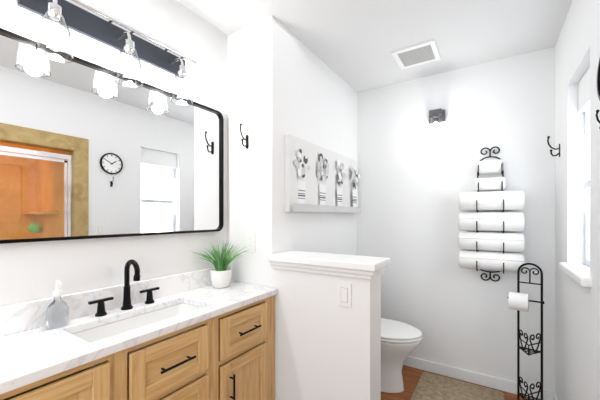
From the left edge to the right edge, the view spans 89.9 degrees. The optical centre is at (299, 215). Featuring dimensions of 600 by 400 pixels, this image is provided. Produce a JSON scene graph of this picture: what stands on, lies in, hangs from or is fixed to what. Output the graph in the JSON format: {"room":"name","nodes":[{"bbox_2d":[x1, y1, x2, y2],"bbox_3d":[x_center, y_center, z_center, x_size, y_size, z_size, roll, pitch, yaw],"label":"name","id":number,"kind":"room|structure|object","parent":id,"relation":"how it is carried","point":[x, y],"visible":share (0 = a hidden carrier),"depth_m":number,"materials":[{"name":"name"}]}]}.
{"room":"bathroom","nodes":[
{"label":"bathroom","id":0,"kind":"room"},
{"bbox_2d":[0,0,226,306],"bbox_3d":[-1.129,0.065,0.974,0.150,2.440,2.421,0,0,33],"label":"wall","id":1,"kind":"structure","parent":0,"point":[89,150],"depth_m":1.32,"materials":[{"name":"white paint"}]},
{"bbox_2d":[18,0,196,105],"bbox_3d":[-0.753,-0.708,1.315,0.171,0.275,0.740,0,0,33],"label":"sconce","id":2,"kind":"object","parent":1,"relation":"attached to","point":[59,19],"visible":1,"depth_m":1.26,"materials":[{"name":"grey glass"}]},
{"bbox_2d":[227,15,356,287],"bbox_3d":[0.014,0.065,2.451,0.480,2.440,1.399,0,0,33],"label":"wall","id":3,"kind":"structure","parent":0,"point":[282,81],"depth_m":1.87,"materials":[{"name":"white paint"}]},
{"bbox_2d":[240,123,248,148],"bbox_3d":[-0.339,-0.479,1.808,0.022,0.142,0.064,0,0,33],"label":"hook","id":4,"kind":"object","parent":3,"relation":"attached to","point":[247,142],"visible":1,"depth_m":1.82,"materials":[{"name":"black metal"}]},
{"bbox_2d":[246,232,255,251],"bbox_3d":[-0.298,0.160,1.815,0.072,0.116,0.008,0,0,33],"label":"outlet","id":5,"kind":"object","parent":3,"relation":"attached to","point":[251,241],"visible":0.98,"depth_m":1.81,"materials":[{"name":"white plastic"}]},
{"bbox_2d":[285,134,360,212],"bbox_3d":[0.232,-0.260,2.287,0.063,0.470,1.100,0,0,33],"label":"canvas art","id":6,"kind":"object","parent":3,"relation":"attached to","point":[319,178],"visible":1,"depth_m":2.11,"materials":[{"name":"white"}]},
{"bbox_2d":[272,268,380,399],"bbox_3d":[0.128,0.785,1.642,0.584,1.000,0.160,0,0,33],"label":"wall","id":7,"kind":"structure","parent":0,"point":[327,347],"depth_m":1.55,"materials":[{"name":"white paint"}]},
{"bbox_2d":[268,251,389,279],"bbox_3d":[0.143,0.260,1.629,0.623,0.081,0.245,0,0,33],"label":"trim","id":8,"kind":"structure","parent":7,"relation":"on","point":[360,267],"depth_m":1.53,"materials":[{"name":"white wood"}]},
{"bbox_2d":[338,282,351,307],"bbox_3d":[0.219,0.390,1.483,0.072,0.116,0.008,0,0,33],"label":"light switch","id":9,"kind":"object","parent":7,"relation":"attached to","point":[344,294],"visible":1,"depth_m":1.48,"materials":[{"name":"white plastic"}]},
{"bbox_2d":[176,0,571,92],"bbox_3d":[0.414,-1.205,0.786,3.010,0.100,3.770,0,0,33],"label":"ceiling","id":10,"kind":"structure","parent":0,"point":[353,44],"depth_m":1.84,"materials":[{"name":"white paint"}]},
{"bbox_2d":[391,39,440,68],"bbox_3d":[0.837,-1.149,2.160,0.280,0.011,0.280,0,0,33],"label":"ceiling vent","id":11,"kind":"object","parent":10,"relation":"in","point":[418,54],"visible":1,"depth_m":2.14,"materials":[{"name":"white"}]},
{"bbox_2d":[357,47,554,390],"bbox_3d":[1.598,0.065,2.207,2.550,2.440,0.100,0,0,33],"label":"wall","id":12,"kind":"structure","parent":0,"point":[416,179],"depth_m":2.37,"materials":[{"name":"white paint"}]},
{"bbox_2d":[429,108,444,137],"bbox_3d":[1.091,-0.740,2.406,0.120,0.220,0.111,0,0,33],"label":"sconce","id":13,"kind":"object","parent":12,"relation":"attached to","point":[436,118],"visible":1,"depth_m":2.37,"materials":[{"name":"silver metal"}]},
{"bbox_2d":[403,356,550,399],"bbox_3d":[1.138,1.242,2.434,1.430,0.085,0.013,0,0,33],"label":"baseboard","id":14,"kind":"structure","parent":12,"relation":"attached to","point":[505,385],"depth_m":2.31,"materials":[{"name":"white wood"}]},
{"bbox_2d":[458,146,524,281],"bbox_3d":[1.378,-0.013,2.181,0.400,1.002,0.176,0,0,33],"label":"rack","id":15,"kind":"object","parent":12,"relation":"attached to","point":[502,221],"visible":0.98,"depth_m":2.14,"materials":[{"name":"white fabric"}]},
{"bbox_2d":[381,365,535,399],"bbox_3d":[0.414,1.335,0.786,3.010,0.100,3.770,0,0,33],"label":"floor","id":16,"kind":"structure","parent":0,"point":[411,376],"depth_m":2.25,"materials":[{"name":"brown wood"}]},
{"bbox_2d":[0,259,277,399],"bbox_3d":[-0.691,0.738,1.167,0.433,1.094,1.518,0,0,33],"label":"bathroom vanity","id":17,"kind":"object","parent":16,"relation":"on","point":[194,335],"visible":0.96,"depth_m":1.21,"materials":[{"name":"brown wood"}]},
{"bbox_2d":[45,280,68,328],"bbox_3d":[-0.895,0.325,1.114,0.062,0.173,0.066,0,0,33],"label":"soap dispenser","id":18,"kind":"object","parent":17,"relation":"on","point":[57,313],"visible":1,"depth_m":1.11,"materials":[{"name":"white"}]},
{"bbox_2d":[88,259,159,316],"bbox_3d":[-0.740,0.302,1.318,0.118,0.222,0.300,0,0,33],"label":"faucet","id":19,"kind":"object","parent":17,"relation":"on","point":[117,301],"depth_m":1.33,"materials":[{"name":"black metal"}]},
{"bbox_2d":[195,239,249,287],"bbox_3d":[-0.451,0.275,1.733,0.367,0.274,0.324,0,0,33],"label":"plant pot","id":20,"kind":"object","parent":17,"relation":"on","point":[220,273],"visible":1,"depth_m":1.71,"materials":[{"name":"white"}]},
{"bbox_2d":[381,318,422,392],"bbox_3d":[0.599,0.895,2.312,0.646,0.780,0.450,0,0,33],"label":"toilet","id":21,"kind":"object","parent":16,"relation":"on","point":[400,342],"visible":0.33,"depth_m":2.18,"materials":[{"name":"white ceramic"}]},
{"bbox_2d":[410,372,504,399],"bbox_3d":[1.025,1.278,1.980,0.550,0.014,0.800,0,0,33],"label":"rug","id":22,"kind":"object","parent":16,"relation":"on","point":[430,386],"visible":0.88,"depth_m":2.19,"materials":[{"name":"beige carpet"}]},
{"bbox_2d":[508,263,544,399],"bbox_3d":[1.444,0.794,1.922,0.192,0.982,0.182,0,0,33],"label":"toilet paper stand","id":23,"kind":"object","parent":16,"relation":"on","point":[518,301],"visible":1,"depth_m":1.91,"materials":[{"name":"black metal"}]},
{"bbox_2d":[555,0,599,399],"bbox_3d":[0.830,0.065,0.519,0.120,2.440,3.570,0,0,33],"label":"wall","id":24,"kind":"structure","parent":0,"point":[577,306],"depth_m":1.67,"materials":[{"name":"white paint"}]},
{"bbox_2d":[547,136,559,156],"bbox_3d":[1.625,-0.444,1.928,0.064,0.142,0.022,0,0,33],"label":"hook","id":25,"kind":"object","parent":24,"relation":"attached to","point":[550,146],"visible":0.98,"depth_m":1.93,"materials":[{"name":"black metal"}]},
{"bbox_2d":[551,391,557,399],"bbox_3d":[1.362,1.242,1.473,0.013,0.085,1.350,0,0,33],"label":"baseboard","id":26,"kind":"structure","parent":24,"relation":"attached to","point":[553,395],"depth_m":2.04,"materials":[{"name":"white wood"}]},
{"bbox_2d":[559,262,591,287],"bbox_3d":[1.415,0.291,1.510,0.104,0.044,0.530,0,0,33],"label":"window sill","id":27,"kind":"structure","parent":24,"relation":"attached to","point":[579,274],"depth_m":1.46,"materials":[{"name":"white wood"}]},
{"bbox_2d":[578,66,589,266],"bbox_3d":[1.468,-0.236,1.476,0.070,1.018,0.470,0,0,33],"label":"window","id":28,"kind":"structure","parent":24,"relation":"in","point":[584,95],"depth_m":1.64,"materials":[{"name":"white"}]},
{"bbox_2d":[595,110,599,128],"bbox_3d":[1.093,-0.335,1.081,0.045,0.099,0.015,0,0,33],"label":"hook","id":29,"kind":"object","parent":24,"relation":"attached to","point":[596,115],"visible":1,"depth_m":1.09,"materials":[{"name":"black metal"}]},
{"bbox_2d":[597,58,599,100],"bbox_3d":[1.103,-0.515,1.074,0.020,0.208,0.208,0,0,33],"label":"clock","id":30,"kind":"object","parent":24,"relation":"attached to","point":[598,81],"visible":1,"depth_m":1.15,"materials":[{"name":"black metal"}]}
]}

